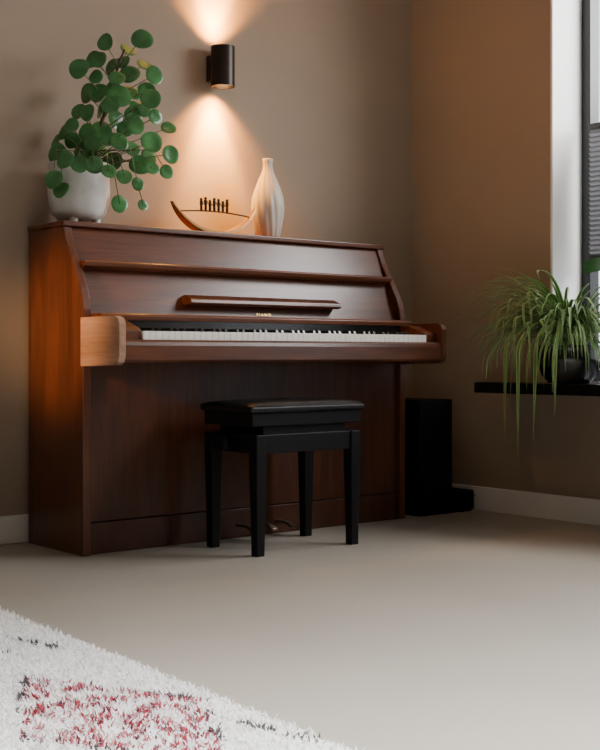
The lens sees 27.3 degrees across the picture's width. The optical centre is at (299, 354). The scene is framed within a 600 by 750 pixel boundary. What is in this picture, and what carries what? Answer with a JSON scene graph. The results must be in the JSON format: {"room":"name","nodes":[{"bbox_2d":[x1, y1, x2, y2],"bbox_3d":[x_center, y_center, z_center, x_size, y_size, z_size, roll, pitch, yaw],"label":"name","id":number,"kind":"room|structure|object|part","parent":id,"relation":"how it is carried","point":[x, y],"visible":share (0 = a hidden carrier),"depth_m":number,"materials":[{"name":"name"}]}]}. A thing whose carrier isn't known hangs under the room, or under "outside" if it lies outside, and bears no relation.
{"room":"music room","nodes":[
{"label":"music room","id":0,"kind":"room"},
{"bbox_2d":[47,160,109,222],"bbox_3d":[-0.777,-0.561,4.332,0.220,0.218,0.220,0,0,-39],"label":"pot","id":1,"kind":"object","parent":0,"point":[85,196],"depth_m":4.24,"materials":[{"name":"white ceramic"}]},
{"bbox_2d":[0,0,411,515],"bbox_3d":[-1.901,-0.640,3.687,6.720,2.600,0.150,0,0,-39],"label":"wall","id":2,"kind":"structure","parent":0,"point":[322,90],"depth_m":4.91,"materials":[{"name":"paint"}]},
{"bbox_2d":[0,514,28,544],"bbox_3d":[-1.970,0.611,3.524,6.406,0.098,0.014,0,0,-39],"label":"baseboard","id":3,"kind":"structure","parent":2,"relation":"attached to","point":[13,528],"depth_m":4.32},
{"bbox_2d":[206,44,234,88],"bbox_3d":[-0.309,-1.125,4.824,0.094,0.156,0.118,0,0,-39],"label":"wall sconce","id":4,"kind":"object","parent":2,"relation":"attached to","point":[220,65],"visible":1,"depth_m":4.78,"materials":[{"name":"brown metal"}]},
{"bbox_2d":[0,509,599,749],"bbox_3d":[0.165,0.710,1.179,6.720,0.100,6.650,0,0,-39],"label":"floor","id":5,"kind":"structure","parent":0,"point":[474,629],"depth_m":3.03,"materials":[{"name":"plastic"}]},
{"bbox_2d":[0,606,364,749],"bbox_3d":[-0.956,0.645,1.514,2.305,0.030,2.994,0,0,-37],"label":"shaggy rug","id":6,"kind":"object","parent":5,"relation":"on","point":[58,691],"visible":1,"depth_m":2.26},
{"bbox_2d":[28,220,446,556],"bbox_3d":[-0.192,0.104,4.562,1.478,1.112,0.614,0,0,-39],"label":"upright piano","id":7,"kind":"object","parent":5,"relation":"on","point":[133,329],"visible":0.99,"depth_m":4.31,"materials":[{"name":"brown wood"}]},
{"bbox_3d":[-0.633,-0.043,3.958,0.026,0.162,0.244,0,0,-39],"label":"arm","id":8,"kind":"part","parent":7,"relation":"part of","materials":[{"name":"brown wood"}]},
{"bbox_2d":[45,29,178,222],"bbox_3d":[-0.660,-0.792,4.308,0.462,0.681,0.274,0,0,-1],"label":"potted pilea","id":9,"kind":"object","parent":7,"relation":"on","point":[78,184],"visible":0.97,"depth_m":4.29,"materials":[{"name":"plant"}]},
{"bbox_3d":[-0.685,-0.851,4.333,0.148,0.444,0.029,0,0,2],"label":"stem","id":10,"kind":"part","parent":9,"relation":"part of","materials":[{"name":"green plant"}]},
{"bbox_3d":[-0.305,-0.443,4.699,1.478,0.018,0.258,0,0,-39],"label":"lid","id":11,"kind":"part","parent":7,"relation":"part of","materials":[{"name":"brown wood"}]},
{"bbox_2d":[170,197,255,232],"bbox_3d":[-0.325,-0.526,4.675,0.390,0.142,0.064,0,0,-39],"label":"sculpture","id":12,"kind":"object","parent":7,"relation":"on","point":[185,220],"visible":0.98,"depth_m":4.66,"materials":[{"name":"brown wood"}]},
{"bbox_3d":[-0.222,-0.369,4.598,1.410,0.128,0.070,0,0,-39],"label":"panel","id":13,"kind":"part","parent":7,"relation":"part of","materials":[{"name":"brown wood"}]},
{"bbox_3d":[-0.196,-0.303,4.566,1.406,0.026,0.084,0,0,-39],"label":"ledge moulding","id":14,"kind":"part","parent":7,"relation":"part of","materials":[{"name":"brown wood"}]},
{"bbox_3d":[-0.185,-0.211,4.553,1.410,0.162,0.087,0,0,-39],"label":"music panel","id":15,"kind":"part","parent":7,"relation":"part of","materials":[{"name":"brown wood"}]},
{"bbox_3d":[-0.159,0.288,4.521,1.410,0.529,0.014,0,0,-39],"label":"panel","id":16,"kind":"part","parent":7,"relation":"part of","materials":[{"name":"brown wood"}]},
{"bbox_3d":[-0.160,0.608,4.523,1.410,0.104,0.025,0,0,-39],"label":"rail","id":17,"kind":"part","parent":7,"relation":"part of","materials":[{"name":"brown wood"}]},
{"bbox_2d":[91,313,410,325],"bbox_3d":[-0.142,-0.126,4.501,1.410,0.022,0.132,0,0,-39],"label":"piano fallboard","id":18,"kind":"object","parent":7,"relation":"attached to","point":[137,319],"depth_m":4.45,"materials":[{"name":"brown wood"}]},
{"bbox_2d":[251,158,284,236],"bbox_3d":[-0.128,-0.614,4.876,0.132,0.324,0.134,0,0,-16],"label":"vase","id":19,"kind":"object","parent":7,"relation":"on","point":[267,198],"visible":0.86,"depth_m":4.83,"materials":[{"name":"ceramic"}]},
{"bbox_3d":[0.484,-0.043,4.879,0.026,0.162,0.244,0,0,-39],"label":"arm","id":20,"kind":"part","parent":7,"relation":"part of","materials":[{"name":"brown wood"}]},
{"bbox_2d":[200,398,363,556],"bbox_3d":[-0.058,0.406,4.273,0.534,0.507,0.297,0,0,-39],"label":"piano bench","id":21,"kind":"object","parent":5,"relation":"on","point":[257,428],"visible":1,"depth_m":4.19,"materials":[{"name":"black wood"}]},
{"bbox_3d":[-0.298,0.461,4.239,0.045,0.398,0.045,0,0,-39],"label":"leg","id":22,"kind":"part","parent":21,"relation":"part of","materials":[{"name":"black paint"}]},
{"bbox_3d":[-0.248,0.290,4.117,0.042,0.050,0.050,0,0,-39],"label":"knob","id":23,"kind":"part","parent":21,"relation":"part of","materials":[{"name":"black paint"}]},
{"bbox_3d":[-0.138,0.461,4.044,0.045,0.398,0.045,0,0,-39],"label":"leg","id":24,"kind":"part","parent":21,"relation":"part of","materials":[{"name":"black paint"}]},
{"bbox_2d":[200,403,363,412],"bbox_3d":[-0.058,0.178,4.273,0.500,0.023,0.296,0,0,-39],"label":"cushion","id":25,"kind":"object","parent":21,"relation":"on","point":[207,407],"depth_m":4.14,"materials":[{"name":"black leather"}]},
{"bbox_3d":[-0.058,0.212,4.273,0.476,0.045,0.272,0,0,-39],"label":"seat frame","id":26,"kind":"part","parent":21,"relation":"part of","materials":[{"name":"black paint"}]},
{"bbox_3d":[0.021,0.461,4.502,0.045,0.398,0.045,0,0,-39],"label":"leg","id":27,"kind":"part","parent":21,"relation":"part of","materials":[{"name":"black paint"}]},
{"bbox_3d":[0.182,0.461,4.307,0.045,0.398,0.045,0,0,-39],"label":"leg","id":28,"kind":"part","parent":21,"relation":"part of","materials":[{"name":"black paint"}]},
{"bbox_2d":[405,398,455,516],"bbox_3d":[0.483,0.422,5.205,0.210,0.475,0.280,0,0,-39],"label":"floor speaker","id":29,"kind":"object","parent":5,"relation":"on","point":[428,421],"visible":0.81,"depth_m":5.09,"materials":[{"name":"fabric"}]},
{"bbox_2d":[422,403,450,508],"bbox_3d":[0.566,0.415,5.104,0.170,0.430,0.006,0,0,-39],"label":"grille","id":30,"kind":"object","parent":29,"relation":"attached to","point":[436,417],"depth_m":5.10,"materials":[{"name":"fabric"}]},
{"bbox_2d":[452,487,474,511],"bbox_3d":[0.638,0.615,5.268,0.101,0.090,0.201,0,0,-39],"label":"media box","id":31,"kind":"object","parent":5,"relation":"on","point":[462,499],"visible":0.51,"depth_m":5.18,"materials":[{"name":"black plastic"}]},
{"bbox_2d":[412,0,599,499],"bbox_3d":[2.690,-0.640,3.162,0.300,2.600,6.500,0,0,-39],"label":"wall","id":32,"kind":"structure","parent":0,"point":[481,68],"depth_m":5.24,"materials":[{"name":"paint"}]},
{"bbox_2d":[452,483,599,525],"bbox_3d":[2.569,0.610,3.062,0.014,0.100,6.500,0,0,-39],"label":"baseboard","id":33,"kind":"structure","parent":32,"relation":"attached to","point":[523,503],"depth_m":5.00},
{"bbox_2d":[474,381,599,396],"bbox_3d":[1.655,0.132,4.183,0.400,0.043,2.493,0,0,-39],"label":"window sill","id":34,"kind":"structure","parent":32,"relation":"attached to","point":[542,388],"depth_m":4.76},
{"bbox_2d":[447,268,599,447],"bbox_3d":[0.945,0.042,4.701,0.429,0.759,0.955,0,0,-39],"label":"spider plant","id":35,"kind":"object","parent":34,"relation":"on","point":[568,359],"visible":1,"depth_m":4.61,"materials":[{"name":"green plant"}]},
{"bbox_3d":[1.034,0.035,4.732,0.248,0.147,0.248,0,0,-39],"label":"pot","id":36,"kind":"part","parent":35,"relation":"part of","materials":[{"name":"black ceramic"}]},
{"bbox_2d":[582,0,598,344],"bbox_3d":[1.192,-0.820,5.063,0.060,1.857,0.043,0,0,-39],"label":"window frame","id":37,"kind":"structure","parent":34,"relation":"on","point":[590,8],"depth_m":5.04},
{"bbox_2d":[583,257,599,273],"bbox_3d":[1.322,-0.129,4.446,0.260,0.475,0.687,0,0,-22],"label":"rubber plant","id":38,"kind":"object","parent":34,"relation":"on","point":[591,265],"visible":1,"depth_m":4.68,"materials":[{"name":"green plant"}]},
{"bbox_2d":[592,370,599,381],"bbox_3d":[1.839,0.085,4.277,0.060,0.049,2.003,0,0,-39],"label":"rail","id":39,"kind":"object","parent":34,"relation":"on","point":[597,379],"visible":0.29,"depth_m":5.00,"materials":[{"name":"grey metal"}]},
{"bbox_2d":[550,0,581,343],"bbox_3d":[1.091,-0.826,5.015,0.212,1.869,0.012,0,0,-39],"label":"window frame","id":40,"kind":"structure","parent":32,"relation":"attached to","point":[565,15],"depth_m":5.00,"materials":[{"name":"white paint"}]},
{"bbox_3d":[1.837,-0.819,4.280,0.060,1.857,0.050,0,0,-39],"label":"stile","id":41,"kind":"object","parent":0,"visible":0},
{"bbox_2d":[588,122,599,258],"bbox_3d":[1.476,-0.660,4.630,0.020,0.549,0.950,0,0,-39],"label":"blind","id":42,"kind":"object","parent":41,"relation":"attached to","point":[594,128],"visible":0.93,"depth_m":4.97,"materials":[{"name":"fabric"}]},
{"bbox_3d":[1.476,-0.923,4.630,0.020,0.023,0.950,0,0,-39],"label":"rail","id":43,"kind":"part","parent":42,"relation":"part of","materials":[{"name":"grey metal"}]},
{"bbox_3d":[1.476,-0.395,4.630,0.020,0.017,0.950,0,0,-39],"label":"rail","id":44,"kind":"part","parent":42,"relation":"part of","materials":[{"name":"grey metal"}]}
]}

